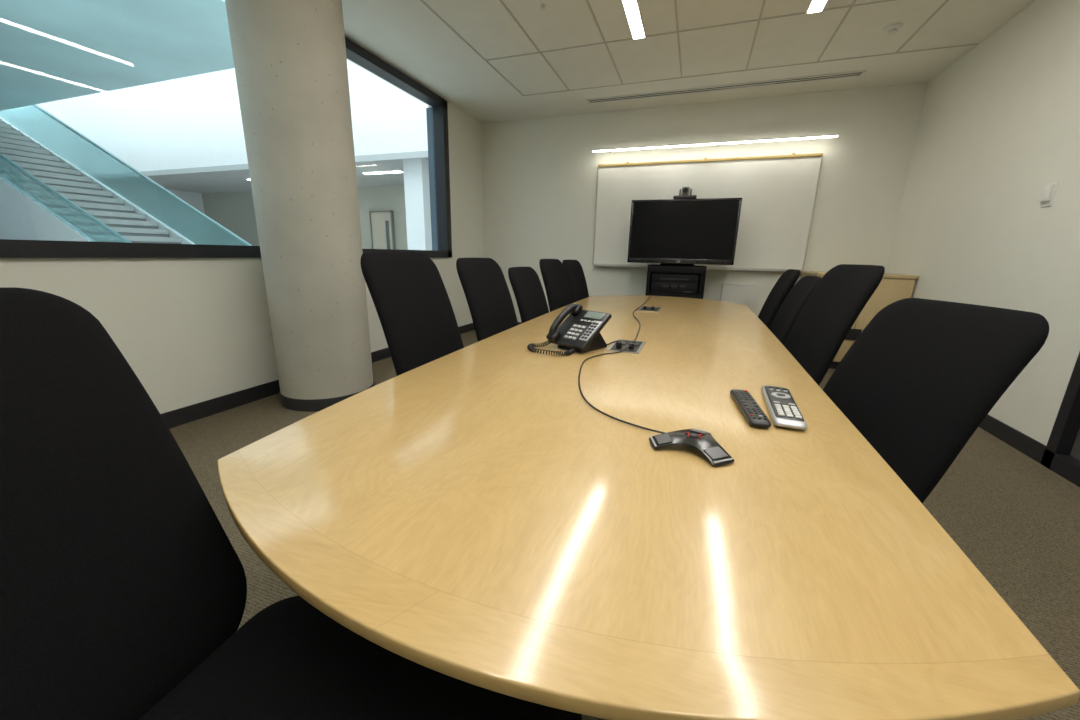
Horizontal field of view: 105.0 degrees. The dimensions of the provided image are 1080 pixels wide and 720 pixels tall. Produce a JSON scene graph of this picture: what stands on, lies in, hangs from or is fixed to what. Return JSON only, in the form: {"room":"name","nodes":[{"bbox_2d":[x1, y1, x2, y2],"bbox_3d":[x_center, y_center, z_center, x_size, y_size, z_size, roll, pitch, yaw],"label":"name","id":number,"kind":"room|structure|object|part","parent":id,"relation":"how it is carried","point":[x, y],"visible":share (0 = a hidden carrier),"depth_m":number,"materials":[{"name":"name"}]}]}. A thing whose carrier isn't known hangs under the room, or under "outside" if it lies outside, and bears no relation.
{"room":"conference room","nodes":[
{"label":"conference room","id":0,"kind":"room"},
{"bbox_2d":[0,100,209,244],"bbox_3d":[-17.549,-6.516,10.496,0.200,9.000,18.000,6,15,19],"label":"wall","id":1,"kind":"structure","parent":0,"point":[31,120],"depth_m":16.02,"materials":[{"name":"white paint"}]},
{"bbox_2d":[0,0,233,110],"bbox_3d":[-12.304,-5.247,4.881,13.600,0.260,10.800,6,15,19],"label":"ceiling","id":2,"kind":"structure","parent":0,"point":[51,50],"depth_m":7.46,"materials":[{"name":"paint"}]},
{"bbox_2d":[0,58,483,413],"bbox_3d":[-2.299,-1.136,2.918,0.250,2.960,7.650,6,15,19],"label":"wall","id":3,"kind":"structure","parent":0,"point":[192,331],"depth_m":2.81,"materials":[{"name":"paint"}]},
{"bbox_2d":[0,37,451,257],"bbox_3d":[-2.367,-1.588,2.519,0.270,1.870,6.280,6,15,19],"label":"window","id":4,"kind":"structure","parent":3,"relation":"in","point":[437,115],"depth_m":3.93,"materials":[{"name":"black metal"}]},
{"bbox_2d":[161,323,474,428],"bbox_3d":[-2.205,0.258,3.228,0.012,0.110,7.650,6,15,19],"label":"baseboard","id":5,"kind":"structure","parent":3,"relation":"attached to","point":[174,418],"depth_m":3.03,"materials":[{"name":"rubber"}]},
{"bbox_2d":[58,59,427,174],"bbox_3d":[-7.964,-8.187,10.963,17.140,5.600,0.200,6,15,19],"label":"wall","id":6,"kind":"structure","parent":0,"point":[194,121],"depth_m":11.99,"materials":[{"name":"white paint"}]},
{"bbox_2d":[91,151,427,179],"bbox_3d":[-8.064,-5.399,11.560,17.140,0.140,0.040,6,15,19],"label":"trim","id":7,"kind":"structure","parent":6,"relation":"attached to","point":[416,154],"depth_m":11.92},
{"bbox_2d":[98,158,427,192],"bbox_3d":[-7.333,-5.974,13.467,17.140,0.100,3.800,6,15,19],"label":"ceiling","id":8,"kind":"structure","parent":0,"point":[235,180],"depth_m":14.20,"materials":[{"name":"white paint"}]},
{"bbox_2d":[362,170,402,173],"bbox_3d":[-4.640,-5.533,12.231,1.340,0.028,0.200,6,15,19],"label":"recessed light","id":9,"kind":"object","parent":8,"relation":"in","point":[395,171],"visible":0.93,"depth_m":12.15,"materials":[{"name":"white plastic"}]},
{"bbox_2d":[225,0,374,411],"bbox_3d":[-1.671,-1.141,2.992,0.684,2.960,0.684,6,15,19],"label":"column","id":10,"kind":"structure","parent":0,"point":[290,59],"depth_m":2.75,"materials":[{"name":"paint"}]},
{"bbox_2d":[201,185,407,249],"bbox_3d":[-6.680,-4.779,15.711,17.140,3.500,0.200,6,15,19],"label":"wall","id":11,"kind":"structure","parent":0,"point":[235,211],"depth_m":17.31,"materials":[{"name":"white paint"}]},
{"bbox_2d":[369,210,395,248],"bbox_3d":[-5.785,-4.171,15.326,0.980,2.550,0.120,6,15,19],"label":"door","id":12,"kind":"structure","parent":11,"relation":"in","point":[381,222],"depth_m":15.14,"materials":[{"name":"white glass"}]},
{"bbox_3d":[-6.226,-4.220,15.481,0.040,2.550,0.120,6,15,19],"label":"frame","id":13,"kind":"part","parent":12,"relation":"part of","materials":[{"name":"white metal"}]},
{"bbox_3d":[-5.543,-4.525,15.114,0.120,1.050,0.040,6,15,19],"label":"vision panel","id":14,"kind":"part","parent":12,"relation":"part of","materials":[{"name":"clear glass"}]},
{"bbox_3d":[-5.343,-4.122,15.172,0.040,2.550,0.120,6,15,19],"label":"frame","id":15,"kind":"part","parent":12,"relation":"part of","materials":[{"name":"grey metal"}]},
{"bbox_2d":[403,158,431,249],"bbox_3d":[-3.140,-3.415,10.872,0.550,3.400,0.400,6,15,19],"label":"pier","id":16,"kind":"object","parent":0,"point":[416,170],"visible":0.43,"depth_m":10.54,"materials":[{"name":"white paint"}]},
{"bbox_2d":[170,330,1079,719],"bbox_3d":[0.215,0.628,2.406,5.574,0.100,7.850,6,15,19],"label":"floor","id":17,"kind":"structure","parent":0,"point":[1016,519],"depth_m":1.92,"materials":[{"name":"carpet"}]},
{"bbox_2d":[0,287,581,719],"bbox_3d":[-0.447,0.488,0.515,0.970,1.082,0.602,5,15,13],"label":"office chair","id":18,"kind":"object","parent":17,"relation":"on","point":[123,590],"visible":0.88,"depth_m":0.63,"materials":[{"name":"black fabric"}]},
{"bbox_3d":[-0.746,0.246,0.532,0.076,0.716,0.522,-21,8,18],"label":"backrest","id":19,"kind":"part","parent":18,"relation":"part of","materials":[{"name":"black fabric"}]},
{"bbox_3d":[-0.285,0.567,0.493,0.632,0.088,0.600,5,15,13],"label":"seat","id":20,"kind":"part","parent":18,"relation":"part of","materials":[{"name":"black fabric"}]},
{"bbox_2d":[360,251,463,375],"bbox_3d":[-0.281,0.129,1.802,0.742,1.147,0.562,6,15,16],"label":"office chair","id":21,"kind":"object","parent":17,"relation":"on","point":[408,292],"visible":0.28,"depth_m":1.72,"materials":[{"name":"black fabric"}]},
{"bbox_2d":[456,258,517,341],"bbox_3d":[-0.056,-0.015,2.431,0.734,1.122,0.562,6,15,19],"label":"office chair","id":22,"kind":"object","parent":17,"relation":"on","point":[483,282],"visible":0.26,"depth_m":2.37,"materials":[{"name":"black fabric"}]},
{"bbox_2d":[508,267,548,322],"bbox_3d":[0.163,-0.130,3.033,0.713,1.057,0.562,6,15,19],"label":"office chair","id":23,"kind":"object","parent":17,"relation":"on","point":[526,285],"visible":0.3,"depth_m":2.98,"materials":[{"name":"black fabric"}]},
{"bbox_2d":[539,259,572,311],"bbox_3d":[0.377,-0.302,3.610,0.708,1.112,0.562,7,16,23],"label":"office chair","id":24,"kind":"object","parent":17,"relation":"on","point":[555,279],"visible":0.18,"depth_m":3.58,"materials":[{"name":"black fabric"}]},
{"bbox_2d":[562,260,588,302],"bbox_3d":[0.599,-0.449,4.225,0.705,1.102,0.562,7,16,23],"label":"office chair","id":25,"kind":"object","parent":17,"relation":"on","point":[573,268],"visible":0.18,"depth_m":4.21,"materials":[{"name":"black fabric"}]},
{"bbox_2d":[217,295,1079,719],"bbox_3d":[0.596,0.171,2.531,1.460,0.740,4.373,6,15,19],"label":"conference table","id":26,"kind":"object","parent":17,"relation":"on","point":[467,514],"visible":0.98,"depth_m":0.61,"materials":[{"name":"brown wood"}]},
{"bbox_2d":[527,304,611,355],"bbox_3d":[0.121,-0.142,1.831,0.345,0.190,0.250,-12,20,-42],"label":"desk phone","id":27,"kind":"object","parent":26,"relation":"on","point":[579,332],"visible":1,"depth_m":1.84,"materials":[{"name":"black plastic"}]},
{"bbox_3d":[0.048,-0.059,1.800,0.172,0.042,0.224,-12,20,-42],"label":"coiled cord","id":28,"kind":"part","parent":27,"relation":"part of","materials":[{"name":"black plastic"}]},
{"bbox_3d":[0.156,-0.124,1.836,0.082,0.061,0.082,-12,20,-42],"label":"number panel","id":29,"kind":"part","parent":27,"relation":"part of","materials":[{"name":"grey plastic"}]},
{"bbox_3d":[0.220,-0.128,1.797,0.102,0.075,0.044,-12,20,-42],"label":"label panel","id":30,"kind":"part","parent":27,"relation":"part of","materials":[{"name":"silver metal"}]},
{"bbox_2d":[578,345,665,433],"bbox_3d":[0.244,0.051,1.426,0.222,0.022,0.934,3,14,6],"label":"microphone cable","id":31,"kind":"object","parent":26,"relation":"on","point":[591,405],"visible":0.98,"depth_m":1.13,"materials":[{"name":"black plastic"}]},
{"bbox_2d":[606,339,645,353],"bbox_3d":[0.406,-0.077,1.934,0.142,0.030,0.272,6,15,19],"label":"power outlet","id":32,"kind":"object","parent":26,"relation":"on","point":[635,348],"visible":0.98,"depth_m":1.89,"materials":[{"name":"metal"}]},
{"bbox_2d":[632,296,649,342],"bbox_3d":[0.763,-0.385,3.163,0.086,0.031,2.697,5,15,15],"label":"cable","id":33,"kind":"object","parent":26,"relation":"on","point":[649,296],"visible":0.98,"depth_m":2.64,"materials":[{"name":"black plastic"}]},
{"bbox_2d":[638,306,660,311],"bbox_3d":[0.877,-0.421,3.317,0.152,0.030,0.272,6,15,19],"label":"box","id":34,"kind":"object","parent":26,"relation":"on","point":[643,308],"visible":1,"depth_m":3.27,"materials":[{"name":"metal"}]},
{"bbox_2d":[649,428,733,466],"bbox_3d":[0.331,0.184,0.900,0.158,0.026,0.149,-3,15,-16],"label":"microphone","id":35,"kind":"object","parent":26,"relation":"on","point":[703,441],"visible":1,"depth_m":0.90,"materials":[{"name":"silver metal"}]},
{"bbox_2d":[655,433,672,444],"bbox_3d":[0.276,0.176,0.924,0.029,0.010,0.041,2,14,2],"label":"grille","id":36,"kind":"object","parent":35,"relation":"attached to","point":[665,438],"depth_m":0.92,"materials":[{"name":"grey plastic"}]},
{"bbox_2d":[690,429,706,433],"bbox_3d":[0.364,0.164,0.951,0.031,0.010,0.029,11,18,35],"label":"grille","id":37,"kind":"object","parent":35,"relation":"attached to","point":[692,431],"depth_m":0.94,"materials":[{"name":"black plastic"}]},
{"bbox_2d":[704,446,727,458],"bbox_3d":[0.366,0.193,0.863,0.041,0.010,0.029,-5,15,-21],"label":"grille","id":38,"kind":"object","parent":35,"relation":"attached to","point":[710,452],"depth_m":0.86,"materials":[{"name":"grey metal"}]},
{"bbox_3d":[0.374,0.205,0.845,0.049,0.004,0.004,-5,15,-21],"label":"silver trim","id":39,"kind":"part","parent":35,"relation":"part of","materials":[{"name":"plastic"}]},
{"bbox_2d":[730,389,770,426],"bbox_3d":[0.582,0.127,1.157,0.053,0.022,0.284,5,15,13],"label":"remote","id":40,"kind":"object","parent":26,"relation":"on","point":[752,412],"visible":1,"depth_m":1.11,"materials":[{"name":"black plastic"}]},
{"bbox_2d":[761,385,806,429],"bbox_3d":[0.682,0.122,1.170,0.077,0.030,0.342,7,15,22],"label":"remote","id":41,"kind":"object","parent":26,"relation":"on","point":[783,409],"visible":1,"depth_m":1.10,"materials":[{"name":"white plastic"}]},
{"bbox_3d":[0.682,0.124,1.171,0.071,0.026,0.317,7,15,22],"label":"casing","id":42,"kind":"part","parent":41,"relation":"part of","materials":[{"name":"silver metal"}]},
{"bbox_2d":[645,263,706,298],"bbox_3d":[1.695,-0.917,5.222,0.740,1.560,0.500,6,15,19],"label":"cart","id":43,"kind":"object","parent":17,"relation":"on","point":[664,268],"visible":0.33,"depth_m":5.10,"materials":[{"name":"black plastic"}]},
{"bbox_3d":[1.388,-0.762,5.399,0.040,0.940,0.050,6,15,19],"label":"post","id":44,"kind":"part","parent":43,"relation":"part of","materials":[{"name":"black metal"}]},
{"bbox_3d":[1.400,-0.787,5.333,0.015,0.680,0.320,6,15,19],"label":"panel","id":45,"kind":"part","parent":43,"relation":"part of","materials":[{"name":"black metal"}]},
{"bbox_3d":[1.615,-0.588,5.098,0.640,0.400,0.015,6,15,19],"label":"panel","id":46,"kind":"part","parent":43,"relation":"part of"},
{"bbox_2d":[645,291,701,296],"bbox_3d":[1.680,-0.831,5.206,0.660,0.025,0.360,6,15,19],"label":"shelf","id":47,"kind":"object","parent":43,"relation":"attached to","point":[648,293],"depth_m":5.06,"materials":[{"name":"black metal"}]},
{"bbox_2d":[651,281,697,294],"bbox_3d":[1.671,-0.904,5.156,0.540,0.140,0.264,6,15,19],"label":"box","id":48,"kind":"object","parent":43,"relation":"on","point":[689,288],"visible":0.94,"depth_m":5.04,"materials":[{"name":"black plastic"}]},
{"bbox_2d":[652,273,698,282],"bbox_3d":[1.673,-1.016,5.128,0.540,0.085,0.243,6,15,19],"label":"box","id":49,"kind":"object","parent":48,"relation":"on","point":[656,276],"visible":1,"depth_m":5.03,"materials":[{"name":"black plastic"}]},
{"bbox_3d":[1.665,-1.108,5.077,0.660,0.080,0.020,6,15,19],"label":"panel","id":50,"kind":"part","parent":43,"relation":"part of","materials":[{"name":"black metal"}]},
{"bbox_3d":[1.747,-0.971,5.354,0.660,0.500,0.015,6,15,19],"label":"panel","id":51,"kind":"part","parent":43,"relation":"part of","materials":[{"name":"black metal"}]},
{"bbox_2d":[627,198,741,264],"bbox_3d":[1.701,-1.537,4.982,1.230,0.740,0.094,6,15,19],"label":"television","id":52,"kind":"object","parent":43,"relation":"on","point":[704,230],"visible":1,"depth_m":4.93,"materials":[{"name":"black plastic"}]},
{"bbox_2d":[673,187,696,198],"bbox_3d":[1.706,-1.958,4.862,0.260,0.135,0.120,6,15,19],"label":"video camera","id":53,"kind":"object","parent":52,"relation":"on","point":[685,192],"visible":0.98,"depth_m":4.82,"materials":[{"name":"black plastic"}]},
{"bbox_3d":[1.963,-0.724,5.136,0.015,0.680,0.320,6,15,19],"label":"panel","id":54,"kind":"part","parent":43,"relation":"part of","materials":[{"name":"black metal"}]},
{"bbox_3d":[2.008,-0.694,5.182,0.040,0.940,0.050,6,15,19],"label":"post","id":55,"kind":"part","parent":43,"relation":"part of","materials":[{"name":"black metal"}]},
{"bbox_2d":[758,269,800,328],"bbox_3d":[1.681,-0.228,3.512,0.729,1.072,0.562,6,15,19],"label":"office chair","id":56,"kind":"object","parent":17,"relation":"on","point":[787,280],"visible":0.25,"depth_m":3.31,"materials":[{"name":"black fabric"}]},
{"bbox_2d":[769,276,821,344],"bbox_3d":[1.427,-0.060,2.881,0.720,1.047,0.562,6,15,19],"label":"office chair","id":57,"kind":"object","parent":17,"relation":"on","point":[790,309],"visible":0.16,"depth_m":2.73,"materials":[{"name":"black fabric"}]},
{"bbox_2d":[784,264,884,385],"bbox_3d":[1.202,0.065,2.205,0.749,1.132,0.562,4,15,10],"label":"office chair","id":58,"kind":"object","parent":17,"relation":"on","point":[828,315],"visible":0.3,"depth_m":2.04,"materials":[{"name":"black fabric"}]},
{"bbox_2d":[801,271,918,368],"bbox_3d":[3.420,-0.459,4.663,0.850,1.020,0.780,6,15,19],"label":"credenza","id":59,"kind":"object","parent":17,"relation":"on","point":[892,288],"visible":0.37,"depth_m":4.21,"materials":[{"name":"brown wood"}]},
{"bbox_3d":[3.099,-0.426,4.388,0.408,0.880,0.020,6,15,19],"label":"door","id":60,"kind":"part","parent":59,"relation":"part of","materials":[{"name":"brown wood"}]},
{"bbox_3d":[3.488,-0.383,4.252,0.408,0.880,0.020,6,15,19],"label":"door","id":61,"kind":"part","parent":59,"relation":"part of","materials":[{"name":"brown wood"}]},
{"bbox_2d":[823,298,1048,502],"bbox_3d":[0.834,0.338,1.296,0.760,1.039,0.562,2,14,3],"label":"office chair","id":62,"kind":"object","parent":17,"relation":"on","point":[918,381],"visible":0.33,"depth_m":1.14,"materials":[{"name":"black fabric"}]},
{"bbox_2d":[342,0,975,123],"bbox_3d":[0.255,-2.338,1.656,5.524,0.100,7.850,6,15,19],"label":"ceiling","id":63,"kind":"structure","parent":0,"point":[406,35],"depth_m":4.24,"materials":[{"name":"paint"}]},
{"bbox_2d":[420,0,978,95],"bbox_3d":[0.594,-2.145,1.122,4.196,0.007,6.822,6,15,19],"label":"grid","id":64,"kind":"structure","parent":63,"relation":"attached to","point":[422,1],"depth_m":3.60,"materials":[{"name":"white metal"}]},
{"bbox_2d":[586,70,865,103],"bbox_3d":[1.897,-2.995,4.577,2.810,0.012,0.132,6,15,19],"label":"ceiling vent","id":65,"kind":"object","parent":63,"relation":"in","point":[852,73],"visible":1,"depth_m":4.50,"materials":[{"name":"white metal"}]},
{"bbox_3d":[2.232,-2.961,4.481,0.550,0.006,0.012,6,15,19],"label":"blade","id":66,"kind":"part","parent":65,"relation":"part of","materials":[{"name":"metal"}]},
{"bbox_2d":[482,82,927,321],"bbox_3d":[1.542,-1.739,5.598,5.574,2.960,0.150,6,15,19],"label":"wall","id":67,"kind":"structure","parent":0,"point":[540,174],"depth_m":5.17,"materials":[{"name":"paint"}]},
{"bbox_2d":[592,143,698,152],"bbox_3d":[1.322,-2.678,5.265,1.305,0.026,0.185,6,15,19],"label":"wall light","id":68,"kind":"object","parent":67,"relation":"attached to","point":[681,146],"visible":1,"depth_m":5.18,"materials":[{"name":"white plastic"}]},
{"bbox_2d":[592,153,823,271],"bbox_3d":[1.971,-1.840,5.262,2.606,1.335,0.112,6,15,19],"label":"whiteboard","id":69,"kind":"object","parent":67,"relation":"attached to","point":[778,193],"visible":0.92,"depth_m":5.12,"materials":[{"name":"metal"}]},
{"bbox_2d":[593,264,801,271],"bbox_3d":[1.954,-1.204,5.415,2.538,0.027,0.092,6,15,19],"label":"marker tray","id":70,"kind":"object","parent":69,"relation":"on","point":[710,267],"depth_m":5.25,"materials":[{"name":"metal"}]},
{"bbox_3d":[1.997,-2.468,5.136,2.590,0.028,0.030,6,15,19],"label":"map rail","id":71,"kind":"part","parent":69,"relation":"part of","materials":[{"name":"silver metal"}]},
{"bbox_2d":[720,284,758,312],"bbox_3d":[2.549,-0.763,5.337,0.420,0.400,0.074,6,15,19],"label":"wall panel","id":72,"kind":"object","parent":67,"relation":"attached to","point":[742,294],"visible":0.58,"depth_m":5.28,"materials":[{"name":"paint"}]},
{"bbox_2d":[700,134,838,146],"bbox_3d":[2.608,-2.535,4.814,1.415,0.026,0.185,6,15,19],"label":"wall light","id":73,"kind":"object","parent":67,"relation":"attached to","point":[813,137],"visible":1,"depth_m":4.72,"materials":[{"name":"white plastic"}]},
{"bbox_2d":[423,0,1035,94],"bbox_3d":[0.649,-2.174,1.038,4.344,0.096,6.920,6,15,19],"label":"ceiling tiles","id":74,"kind":"structure","parent":0,"point":[487,26],"depth_m":3.45,"materials":[{"name":"white tile"}]},
{"bbox_2d":[538,0,547,9],"bbox_3d":[0.021,-2.643,3.090,0.070,0.042,0.070,6,15,19],"label":"sprinkler head","id":75,"kind":"object","parent":74,"relation":"attached to","point":[542,3],"visible":1,"depth_m":3.08},
{"bbox_2d":[621,0,645,39],"bbox_3d":[0.430,-2.482,2.438,0.118,0.010,2.440,6,15,19],"label":"ceiling light","id":76,"kind":"object","parent":74,"relation":"attached to","point":[631,8],"visible":1,"depth_m":3.26,"materials":[{"name":"white plastic"}]},
{"bbox_2d":[805,0,828,13],"bbox_3d":[1.646,-2.347,2.012,0.118,0.010,2.440,6,15,19],"label":"ceiling light","id":77,"kind":"object","parent":74,"relation":"attached to","point":[814,6],"visible":1,"depth_m":3.05,"materials":[{"name":"white plastic"}]},
{"bbox_2d":[884,23,902,34],"bbox_3d":[2.823,-2.641,3.316,0.120,0.042,0.120,6,15,19],"label":"smoke detector","id":78,"kind":"object","parent":74,"relation":"attached to","point":[891,29],"visible":1,"depth_m":3.30,"materials":[{"name":"white plastic"}]},
{"bbox_2d":[886,0,1079,445],"bbox_3d":[2.746,-0.577,1.152,0.150,2.960,7.650,6,15,19],"label":"wall","id":79,"kind":"structure","parent":0,"point":[1000,124],"depth_m":2.97,"materials":[{"name":"paint"}]},
{"bbox_2d":[978,414,1045,462],"bbox_3d":[3.473,0.249,3.737,0.012,0.110,2.810,6,15,19],"label":"baseboard","id":80,"kind":"structure","parent":79,"relation":"attached to","point":[1016,439],"depth_m":2.68,"materials":[{"name":"rubber"}]},
{"bbox_2d":[1039,182,1058,206],"bbox_3d":[3.222,-1.049,2.633,0.029,0.140,0.085,6,15,19],"label":"thermostat","id":81,"kind":"object","parent":79,"relation":"attached to","point":[1047,196],"visible":1,"depth_m":2.61,"materials":[{"name":"white plastic"}]},
{"bbox_2d":[1040,352,1079,486],"bbox_3d":[2.751,-0.287,1.353,0.112,2.300,1.790,6,15,19],"label":"door","id":82,"kind":"structure","parent":79,"relation":"in","point":[1061,455],"depth_m":2.34,"materials":[{"name":"black metal"}]},
{"bbox_3d":[2.762,-0.301,1.346,0.010,2.170,1.690,6,15,19],"label":"glass","id":83,"kind":"part","parent":82,"relation":"part of","materials":[{"name":"glass"}]},
{"bbox_3d":[-9.598,-1.169,8.820,17.340,0.200,18.000,6,15,19],"label":"floor","id":84,"kind":"structure","parent":0,"visible":0},
{"bbox_2d":[0,104,251,245],"bbox_3d":[-11.638,-4.680,9.982,10.817,6.123,1.980,6,15,19],"label":"staircase","id":85,"kind":"structure","parent":84,"relation":"on","point":[44,195],"depth_m":9.81,"materials":[{"name":"metal"}]},
{"bbox_3d":[-11.831,-4.492,9.059,10.533,4.878,0.080,6,15,19],"label":"handrail","id":86,"kind":"part","parent":85,"relation":"part of","materials":[{"name":"teal glass"}]}
]}

